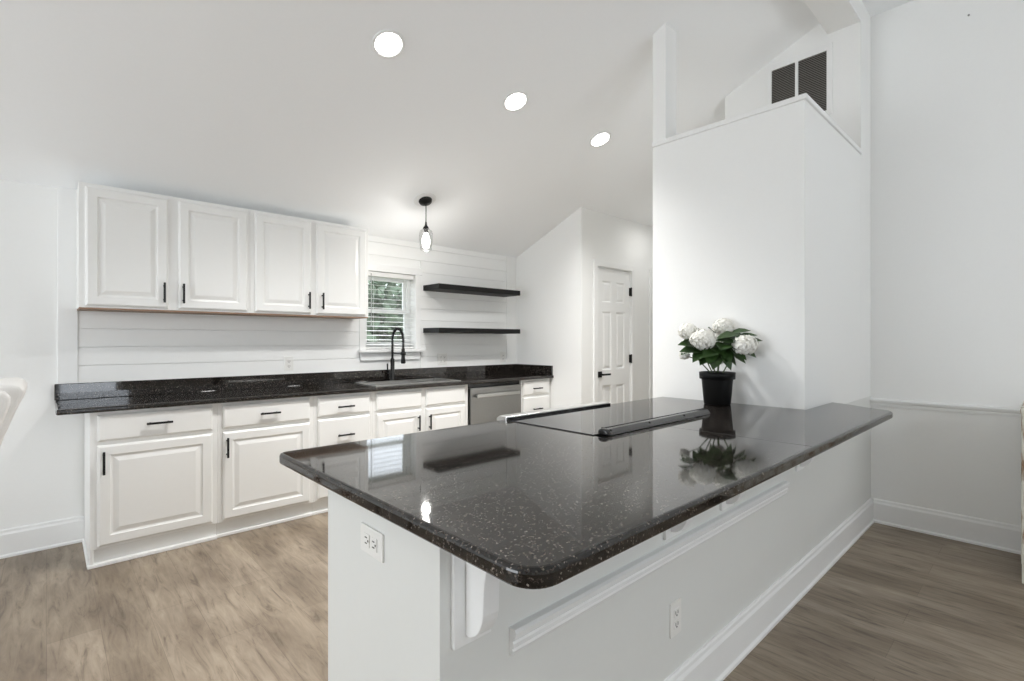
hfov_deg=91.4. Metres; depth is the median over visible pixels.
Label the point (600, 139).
recessed light
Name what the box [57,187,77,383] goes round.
board
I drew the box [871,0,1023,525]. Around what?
wall
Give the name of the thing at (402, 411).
base cabinet
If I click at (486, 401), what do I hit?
dishwasher
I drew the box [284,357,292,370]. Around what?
wall outlet
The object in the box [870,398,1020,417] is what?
chair rail
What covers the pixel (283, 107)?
ceiling
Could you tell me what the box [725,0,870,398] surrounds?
wall
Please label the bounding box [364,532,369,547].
receptacle
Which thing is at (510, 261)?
board
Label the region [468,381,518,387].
control panel
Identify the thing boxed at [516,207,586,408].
wall
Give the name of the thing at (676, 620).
receptacle
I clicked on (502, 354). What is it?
wall outlet
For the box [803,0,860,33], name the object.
beam
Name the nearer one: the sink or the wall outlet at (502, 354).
the sink
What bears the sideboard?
on the floor
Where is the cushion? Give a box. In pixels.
[0,391,9,427]
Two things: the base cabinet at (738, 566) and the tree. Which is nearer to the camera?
the base cabinet at (738, 566)
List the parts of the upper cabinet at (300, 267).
door, panel, handle, handle, door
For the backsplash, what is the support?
attached to the wall at (42, 450)
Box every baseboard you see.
[0,515,83,558]
[873,498,1020,554]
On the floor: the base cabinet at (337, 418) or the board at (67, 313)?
the base cabinet at (337, 418)
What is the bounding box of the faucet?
[387,327,405,380]
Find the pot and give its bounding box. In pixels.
[699,371,735,405]
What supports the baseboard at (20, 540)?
attached to the wall at (42, 450)
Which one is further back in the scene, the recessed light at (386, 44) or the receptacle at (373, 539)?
the recessed light at (386, 44)
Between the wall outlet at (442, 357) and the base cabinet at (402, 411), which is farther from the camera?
the wall outlet at (442, 357)
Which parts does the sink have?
bowl, bowl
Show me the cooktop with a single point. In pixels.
(582, 419)
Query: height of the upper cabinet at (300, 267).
0.761 m
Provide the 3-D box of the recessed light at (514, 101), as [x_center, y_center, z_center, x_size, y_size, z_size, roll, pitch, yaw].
[0.025,-1.664,3.479,0.188,0.076,0.174,0,0,-43]
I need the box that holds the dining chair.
[0,377,27,446]
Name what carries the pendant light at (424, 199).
hanging from the ceiling
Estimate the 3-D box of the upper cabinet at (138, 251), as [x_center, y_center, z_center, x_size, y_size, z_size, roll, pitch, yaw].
[-2.319,-0.571,3.383,0.938,0.761,0.326,0,0,-43]
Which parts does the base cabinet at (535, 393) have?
drawer, drawer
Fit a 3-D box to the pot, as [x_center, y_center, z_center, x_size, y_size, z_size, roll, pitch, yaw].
[1.156,0.268,2.815,0.193,0.181,0.193,0,0,-43]
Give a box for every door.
[593,259,634,403]
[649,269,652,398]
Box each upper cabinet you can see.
[77,181,249,315]
[240,210,367,318]
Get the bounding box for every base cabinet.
[82,403,216,569]
[216,396,312,537]
[312,392,371,514]
[328,396,873,680]
[372,384,467,438]
[519,378,549,412]
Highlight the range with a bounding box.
[497,402,709,437]
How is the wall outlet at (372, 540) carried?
attached to the base cabinet at (738, 566)
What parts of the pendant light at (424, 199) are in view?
ceiling plate, bulb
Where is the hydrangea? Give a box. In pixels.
[678,318,761,405]
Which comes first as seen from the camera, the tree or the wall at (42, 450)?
the wall at (42, 450)
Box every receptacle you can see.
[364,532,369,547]
[371,537,376,552]
[674,607,678,617]
[674,618,678,629]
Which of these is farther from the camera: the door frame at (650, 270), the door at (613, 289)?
the door frame at (650, 270)
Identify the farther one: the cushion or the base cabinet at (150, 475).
the base cabinet at (150, 475)
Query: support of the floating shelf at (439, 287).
attached to the wall at (42, 450)
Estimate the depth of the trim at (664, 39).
3.23 m
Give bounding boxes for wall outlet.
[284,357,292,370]
[361,522,383,562]
[438,353,446,364]
[500,352,504,361]
[669,597,680,638]
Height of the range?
0.904 m
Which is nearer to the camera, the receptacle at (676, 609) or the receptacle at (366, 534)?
the receptacle at (366, 534)
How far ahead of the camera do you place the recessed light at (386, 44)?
2.80 m
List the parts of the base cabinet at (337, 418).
shoe moulding, drawer, drawer, drawer, handle, handle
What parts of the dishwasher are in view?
handle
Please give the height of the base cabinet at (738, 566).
0.891 m
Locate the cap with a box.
[652,93,862,154]
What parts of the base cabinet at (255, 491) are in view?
handle, shoe moulding, drawer, door, handle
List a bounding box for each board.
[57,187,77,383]
[506,257,515,363]
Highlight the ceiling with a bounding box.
[0,0,911,257]
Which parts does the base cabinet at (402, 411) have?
drawer, door, handle, handle, drawer, door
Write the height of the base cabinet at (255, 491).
0.884 m
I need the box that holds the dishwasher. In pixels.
[468,381,520,424]
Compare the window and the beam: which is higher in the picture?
the beam
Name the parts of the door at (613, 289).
lever handle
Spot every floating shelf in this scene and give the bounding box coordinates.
[423,283,519,296]
[423,328,519,333]
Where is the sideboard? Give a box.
[1020,402,1023,583]
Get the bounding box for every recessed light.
[371,29,404,58]
[503,91,528,111]
[589,131,610,146]
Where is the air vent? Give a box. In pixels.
[767,42,832,114]
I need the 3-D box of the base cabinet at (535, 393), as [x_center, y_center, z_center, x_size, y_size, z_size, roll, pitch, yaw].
[0.084,0.845,5.431,0.438,0.884,0.595,0,0,-43]
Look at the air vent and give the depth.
3.62 m
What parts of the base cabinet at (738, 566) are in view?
moulding, baseboard, panel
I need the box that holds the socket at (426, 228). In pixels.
[423,222,428,232]
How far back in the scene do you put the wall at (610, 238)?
5.69 m
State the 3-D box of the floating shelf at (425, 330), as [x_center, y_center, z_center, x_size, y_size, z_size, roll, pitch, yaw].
[-0.394,-0.099,5.216,1.076,0.048,0.270,0,0,-43]
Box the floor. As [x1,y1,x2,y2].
[0,512,1023,680]
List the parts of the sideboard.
leg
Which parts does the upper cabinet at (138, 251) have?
door, panel, handle, handle, door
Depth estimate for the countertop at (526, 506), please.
1.35 m
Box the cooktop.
[507,405,676,434]
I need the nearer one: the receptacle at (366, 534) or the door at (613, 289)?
the receptacle at (366, 534)
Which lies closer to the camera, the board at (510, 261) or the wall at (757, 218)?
the wall at (757, 218)
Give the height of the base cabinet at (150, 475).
0.884 m
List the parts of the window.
sash, sash, frame, sill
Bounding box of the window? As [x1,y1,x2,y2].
[358,263,424,360]
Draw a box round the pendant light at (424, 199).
[414,193,435,247]
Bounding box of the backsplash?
[54,364,515,400]
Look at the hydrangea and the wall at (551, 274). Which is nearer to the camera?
the hydrangea
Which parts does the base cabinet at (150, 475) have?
handle, shoe moulding, drawer, door, handle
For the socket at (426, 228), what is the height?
0.095 m
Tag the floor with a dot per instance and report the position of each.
(900, 604)
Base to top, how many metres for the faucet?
0.494 m
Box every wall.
[0,179,505,529]
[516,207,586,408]
[587,209,652,403]
[653,100,860,409]
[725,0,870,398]
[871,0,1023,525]
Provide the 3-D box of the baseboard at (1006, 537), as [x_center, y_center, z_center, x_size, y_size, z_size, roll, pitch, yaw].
[4.014,1.204,1.995,0.026,0.165,4.246,0,0,-43]
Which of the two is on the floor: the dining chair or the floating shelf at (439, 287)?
the dining chair
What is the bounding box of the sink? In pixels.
[355,378,460,386]
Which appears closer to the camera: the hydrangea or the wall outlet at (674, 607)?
the wall outlet at (674, 607)
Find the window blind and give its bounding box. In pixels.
[366,271,413,348]
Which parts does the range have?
control panel, trim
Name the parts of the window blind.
ladder cord, rail, ladder cord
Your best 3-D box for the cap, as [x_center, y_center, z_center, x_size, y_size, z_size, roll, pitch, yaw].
[1.637,-1.270,3.309,1.151,0.030,0.904,0,0,-43]
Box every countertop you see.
[54,364,553,414]
[279,397,892,588]
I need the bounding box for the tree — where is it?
[367,280,402,341]
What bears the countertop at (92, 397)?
on the base cabinet at (150, 475)
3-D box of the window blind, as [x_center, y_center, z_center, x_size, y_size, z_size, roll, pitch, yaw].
[-1.164,-0.279,4.737,0.509,0.714,0.066,0,0,-43]

